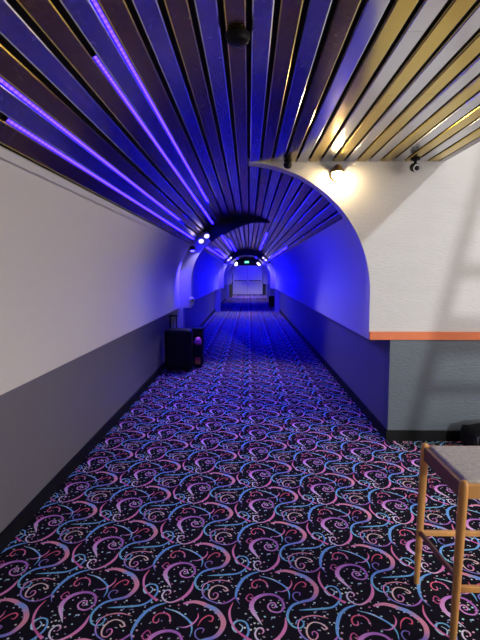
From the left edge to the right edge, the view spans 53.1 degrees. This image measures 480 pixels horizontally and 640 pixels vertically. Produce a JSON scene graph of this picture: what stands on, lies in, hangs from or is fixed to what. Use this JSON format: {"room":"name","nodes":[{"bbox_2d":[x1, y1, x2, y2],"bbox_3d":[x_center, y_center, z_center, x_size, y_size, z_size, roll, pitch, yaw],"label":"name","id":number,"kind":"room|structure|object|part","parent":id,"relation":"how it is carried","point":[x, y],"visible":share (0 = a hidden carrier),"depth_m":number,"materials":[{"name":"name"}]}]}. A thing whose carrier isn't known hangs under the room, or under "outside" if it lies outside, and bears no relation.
{"room":"entertainment venue hallway","nodes":[
{"label":"entertainment venue hallway","id":0,"kind":"room"},
{"bbox_2d":[0,157,233,532],"bbox_3d":[-0.982,-1.103,15.887,0.572,2.164,38.800,0,5,1],"label":"wall","id":1,"kind":"structure","parent":0,"point":[89,291],"depth_m":3.25,"materials":[{"name":"paint"}]},
{"bbox_2d":[0,298,225,553],"bbox_3d":[-1.059,-0.073,15.987,0.018,0.095,38.800,0,5,1],"label":"baseboard","id":2,"kind":"structure","parent":1,"relation":"attached to","point":[21,520],"depth_m":3.50,"materials":[{"name":"black"}]},
{"bbox_2d":[0,145,231,265],"bbox_3d":[-0.704,-2.000,15.796,0.048,0.049,38.800,0,5,1],"label":"trim","id":3,"kind":"structure","parent":1,"relation":"attached to","point":[6,154],"depth_m":2.62,"materials":[{"name":"grey"}]},
{"bbox_2d":[189,297,194,305],"bbox_3d":[-0.830,-0.320,8.209,0.106,0.150,0.128,0,5,1],"label":"dome camera","id":4,"kind":"object","parent":1,"relation":"attached to","point":[191,299],"visible":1,"depth_m":8.20,"materials":[{"name":"white plastic"}]},
{"bbox_2d":[190,246,194,251],"bbox_3d":[-0.800,-1.200,8.117,0.100,0.101,0.143,0,5,1],"label":"lamp","id":5,"kind":"object","parent":1,"relation":"attached to","point":[192,248],"visible":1,"depth_m":8.07,"materials":[{"name":"black plastic"}]},
{"bbox_2d":[170,215,269,327],"bbox_3d":[-0.345,-0.544,8.354,1.734,2.490,0.220,0,5,1],"label":"wall","id":6,"kind":"structure","parent":0,"point":[221,228],"depth_m":8.21,"materials":[{"name":"paint"}]},
{"bbox_2d":[198,232,209,243],"bbox_3d":[-0.609,-1.386,8.098,0.201,0.201,0.138,0,5,1],"label":"spotlight","id":7,"kind":"object","parent":6,"relation":"attached to","point":[206,235],"visible":1,"depth_m":8.07,"materials":[{"name":"white plastic"}]},
{"bbox_2d":[0,294,479,639],"bbox_3d":[2.606,-0.020,15.927,7.350,0.001,38.800,0,5,1],"label":"floor","id":8,"kind":"structure","parent":0,"point":[244,494],"depth_m":2.91,"materials":[{"name":"carpet"}]},
{"bbox_2d":[164,315,192,371],"bbox_3d":[-0.953,0.357,7.507,0.420,0.857,0.337,0,5,1],"label":"suitcase","id":9,"kind":"object","parent":8,"relation":"on","point":[178,341],"visible":1,"depth_m":7.36,"materials":[{"name":"black plastic"}]},
{"bbox_3d":[-1.052,0.059,7.580,0.145,0.277,0.026,0,5,1],"label":"handle","id":10,"kind":"part","parent":9,"relation":"part of","materials":[{"name":"black plastic"}]},
{"bbox_2d":[167,335,187,365],"bbox_3d":[-0.956,0.461,7.352,0.330,0.480,0.009,0,5,1],"label":"grille","id":11,"kind":"object","parent":9,"relation":"attached to","point":[177,345],"depth_m":7.35,"materials":[{"name":"black fabric"}]},
{"bbox_2d":[186,326,204,364],"bbox_3d":[-0.759,0.427,8.072,0.300,0.610,0.340,0,5,1],"label":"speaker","id":12,"kind":"object","parent":8,"relation":"on","point":[198,331],"visible":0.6,"depth_m":7.92,"materials":[{"name":"black plastic"}]},
{"bbox_3d":[-0.759,0.143,8.045,0.300,0.040,0.340,0,5,1],"label":"lid","id":13,"kind":"part","parent":12,"relation":"part of","materials":[{"name":"black plastic"}]},
{"bbox_2d":[194,345,201,367],"bbox_3d":[-0.677,0.584,7.742,0.110,0.360,0.124,0,5,1],"label":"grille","id":14,"kind":"object","parent":8,"relation":"on","point":[197,348],"visible":0.92,"depth_m":7.68,"materials":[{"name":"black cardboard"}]},
{"bbox_2d":[194,337,201,344],"bbox_3d":[-0.675,0.338,7.719,0.125,0.134,0.121,0,5,1],"label":"bag","id":15,"kind":"object","parent":14,"relation":"on","point":[197,341],"visible":1,"depth_m":7.68,"materials":[{"name":"plastic"}]},
{"bbox_2d":[229,284,232,296],"bbox_3d":[-0.633,-1.958,31.971,0.260,0.800,1.608,0,5,1],"label":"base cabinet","id":16,"kind":"object","parent":8,"relation":"on","point":[230,285],"visible":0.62,"depth_m":31.18,"materials":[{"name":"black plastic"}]},
{"bbox_3d":[-0.647,-1.892,31.175,0.200,0.700,0.010,0,5,1],"label":"panel","id":17,"kind":"part","parent":16,"relation":"part of","materials":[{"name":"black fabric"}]},
{"bbox_2d":[269,296,274,306],"bbox_3d":[1.471,-0.861,22.092,0.300,0.500,0.408,0,5,1],"label":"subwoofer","id":18,"kind":"object","parent":8,"relation":"on","point":[271,298],"visible":0.88,"depth_m":21.89,"materials":[{"name":"black plastic"}]},
{"bbox_3d":[1.468,-0.852,21.893,0.240,0.400,0.010,0,5,1],"label":"panel","id":19,"kind":"part","parent":18,"relation":"part of","materials":[{"name":"black fabric"}]},
{"bbox_2d":[414,443,479,639],"bbox_3d":[1.083,0.952,2.098,0.479,0.704,0.448,0,5,1],"label":"wooden stool","id":20,"kind":"object","parent":8,"relation":"on","point":[458,467],"visible":1,"depth_m":2.02,"materials":[{"name":"brown wood"}]},
{"bbox_3d":[0.871,0.932,2.306,0.046,0.704,0.036,0,5,1],"label":"leg","id":21,"kind":"part","parent":20,"relation":"part of","materials":[{"name":"brown wood"}]},
{"bbox_3d":[0.874,0.650,2.072,0.020,0.066,0.412,0,5,1],"label":"seat rail","id":22,"kind":"part","parent":20,"relation":"part of","materials":[{"name":"brown wood"}]},
{"bbox_3d":[1.083,0.637,2.067,0.396,0.058,0.388,0,5,1],"label":"seat","id":23,"kind":"part","parent":20,"relation":"part of","materials":[{"name":"fabric"}]},
{"bbox_3d":[0.864,0.972,1.896,0.046,0.704,0.036,0,5,1],"label":"leg","id":24,"kind":"part","parent":20,"relation":"part of","materials":[{"name":"brown wood"}]},
{"bbox_3d":[1.080,0.665,1.863,0.420,0.058,0.020,0,5,1],"label":"seat rail","id":25,"kind":"part","parent":20,"relation":"part of","materials":[{"name":"brown wood"}]},
{"bbox_2d":[460,423,479,445],"bbox_3d":[2.131,0.984,4.075,0.465,0.263,0.332,0,5,1],"label":"shoulder bag","id":26,"kind":"object","parent":8,"relation":"on","point":[469,434],"visible":0.77,"depth_m":4.04,"materials":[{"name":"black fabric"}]},
{"bbox_2d":[0,0,479,266],"bbox_3d":[0.583,-2.269,15.748,2.661,0.527,38.800,0,5,1],"label":"ceiling","id":27,"kind":"structure","parent":0,"point":[337,80],"depth_m":2.37,"materials":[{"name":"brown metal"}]},
{"bbox_2d":[2,115,162,219],"bbox_3d":[-0.862,-0.926,3.478,0.026,0.025,3.330,0,5,1],"label":"led strip","id":28,"kind":"object","parent":27,"relation":"attached to","point":[6,118],"visible":1,"depth_m":2.39,"materials":[{"name":"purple plastic"}]},
{"bbox_2d":[0,76,166,209],"bbox_3d":[-0.813,-0.873,2.141,0.026,0.026,5.600,0,5,1],"label":"led strip","id":29,"kind":"object","parent":27,"relation":"attached to","point":[4,82],"visible":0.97,"depth_m":2.18,"materials":[{"name":"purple plastic"}]},
{"bbox_2d":[90,50,192,194],"bbox_3d":[-0.537,-1.183,3.478,0.022,0.027,3.270,0,5,1],"label":"led strip","id":30,"kind":"object","parent":27,"relation":"attached to","point":[93,53],"visible":0.94,"depth_m":2.42,"materials":[{"name":"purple plastic"}]},
{"bbox_2d":[92,0,199,186],"bbox_3d":[-0.467,-1.100,2.139,0.021,0.027,5.550,0,5,1],"label":"led strip","id":31,"kind":"object","parent":27,"relation":"attached to","point":[96,4],"visible":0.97,"depth_m":2.09,"materials":[{"name":"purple plastic"}]},
{"bbox_2d":[163,219,193,238],"bbox_3d":[-0.806,-1.224,6.584,0.026,0.025,2.890,0,5,1],"label":"led strip","id":32,"kind":"object","parent":27,"relation":"attached to","point":[163,219],"visible":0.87,"depth_m":6.10,"materials":[{"name":"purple plastic"}]},
{"bbox_2d":[192,195,212,223],"bbox_3d":[-0.482,-1.478,6.553,0.022,0.027,2.890,0,5,1],"label":"led strip","id":33,"kind":"object","parent":27,"relation":"attached to","point":[192,195],"visible":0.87,"depth_m":6.11,"materials":[{"name":"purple plastic"}]},
{"bbox_2d":[225,28,249,47],"bbox_3d":[-0.009,-1.129,1.932,0.100,0.041,0.100,0,5,1],"label":"smoke detector","id":34,"kind":"object","parent":27,"relation":"attached to","point":[235,37],"visible":1,"depth_m":1.90,"materials":[{"name":"black plastic"}]},
{"bbox_2d":[284,159,291,168],"bbox_3d":[0.404,-1.315,4.056,0.072,0.075,0.071,0,5,1],"label":"sensor","id":35,"kind":"object","parent":27,"relation":"attached to","point":[287,162],"visible":1,"depth_m":4.03,"materials":[{"name":"black plastic"}]},
{"bbox_2d":[409,157,420,171],"bbox_3d":[1.463,-1.290,4.013,0.080,0.118,0.103,0,5,1],"label":"security camera","id":36,"kind":"object","parent":27,"relation":"attached to","point":[414,167],"visible":1,"depth_m":3.98,"materials":[{"name":"black plastic"}]},
{"bbox_2d":[215,249,279,311],"bbox_3d":[0.298,-1.592,19.294,2.630,2.490,0.220,0,5,1],"label":"wall","id":37,"kind":"structure","parent":0,"point":[242,252],"depth_m":19.17,"materials":[{"name":"paint"}]},
{"bbox_2d":[225,257,269,299],"bbox_3d":[0.453,-2.427,28.003,2.630,2.490,0.220,0,5,1],"label":"wall","id":38,"kind":"structure","parent":0,"point":[238,261],"depth_m":27.88,"materials":[{"name":"paint"}]},
{"bbox_2d":[232,261,265,294],"bbox_3d":[0.582,-3.326,35.239,3.010,2.900,0.200,0,5,1],"label":"wall","id":39,"kind":"structure","parent":0,"point":[250,262],"depth_m":35.19,"materials":[{"name":"black paint"}]},
{"bbox_2d":[233,265,262,294],"bbox_3d":[0.564,-2.924,35.127,2.160,2.120,0.100,0,5,1],"label":"door","id":40,"kind":"structure","parent":39,"relation":"in","point":[247,279],"depth_m":35.13,"materials":[{"name":"paint"}]},
{"bbox_3d":[0.043,-2.353,35.193,1.027,0.930,0.005,0,5,1],"label":"panel","id":41,"kind":"part","parent":40,"relation":"part of","materials":[{"name":"grey"}]},
{"bbox_3d":[1.086,-2.351,35.175,1.027,0.930,0.005,0,5,1],"label":"panel","id":42,"kind":"part","parent":40,"relation":"part of","materials":[{"name":"grey"}]},
{"bbox_2d":[264,220,384,423],"bbox_3d":[1.510,-1.475,19.776,0.602,2.164,30.900,0,5,1],"label":"wall","id":43,"kind":"structure","parent":0,"point":[321,282],"depth_m":6.06,"materials":[{"name":"paint"}]},
{"bbox_2d":[263,217,346,265],"bbox_3d":[1.210,-2.377,19.630,0.035,0.032,31.030,0,5,1],"label":"trim","id":44,"kind":"structure","parent":43,"relation":"attached to","point":[343,219],"depth_m":5.77,"materials":[{"name":"grey"}]},
{"bbox_2d":[265,293,387,438],"bbox_3d":[1.601,-0.437,19.789,0.018,0.095,31.068,0,5,1],"label":"baseboard","id":45,"kind":"structure","parent":43,"relation":"attached to","point":[371,417],"depth_m":6.01,"materials":[{"name":"black"}]},
{"bbox_2d":[249,142,479,429],"bbox_3d":[3.076,-1.204,4.175,6.001,4.600,0.150,0,5,1],"label":"wall","id":46,"kind":"structure","parent":0,"point":[416,235],"depth_m":4.20,"materials":[{"name":"paint"}]},
{"bbox_2d":[330,164,344,181],"bbox_3d":[0.826,-1.249,4.069,0.116,0.131,0.132,0,5,1],"label":"wall lamp","id":47,"kind":"object","parent":46,"relation":"attached to","point":[336,174],"visible":1,"depth_m":4.03,"materials":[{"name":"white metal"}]},
{"bbox_3d":[0.827,-1.244,4.126,0.110,0.110,0.020,0,5,1],"label":"plate","id":48,"kind":"part","parent":47,"relation":"part of","materials":[{"name":"white glass"}]},
{"bbox_3d":[0.826,-1.238,4.061,0.080,0.111,0.079,0,5,1],"label":"bulb","id":49,"kind":"part","parent":47,"relation":"part of","materials":[{"name":"beige glass"}]},
{"bbox_3d":[0.826,-1.277,4.058,0.116,0.073,0.116,0,5,1],"label":"lamp shade","id":50,"kind":"part","parent":47,"relation":"part of","materials":[{"name":"white glass"}]},
{"bbox_2d":[385,430,460,440],"bbox_3d":[3.696,1.048,4.295,4.758,0.095,0.019,0,5,1],"label":"baseboard","id":51,"kind":"structure","parent":46,"relation":"attached to","point":[391,435],"depth_m":4.32,"materials":[{"name":"black"}]},
{"bbox_2d":[369,332,479,339],"bbox_3d":[3.611,0.143,4.209,4.928,0.072,0.022,0,5,1],"label":"trim","id":52,"kind":"structure","parent":46,"relation":"attached to","point":[372,335],"depth_m":4.23,"materials":[{"name":"orange wood"}]},
{"bbox_2d":[439,136,479,160],"bbox_3d":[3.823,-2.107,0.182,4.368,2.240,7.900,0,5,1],"label":"ceiling slat","id":53,"kind":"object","parent":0,"point":[476,140],"depth_m":3.72,"materials":[{"name":"paint"}]}
]}

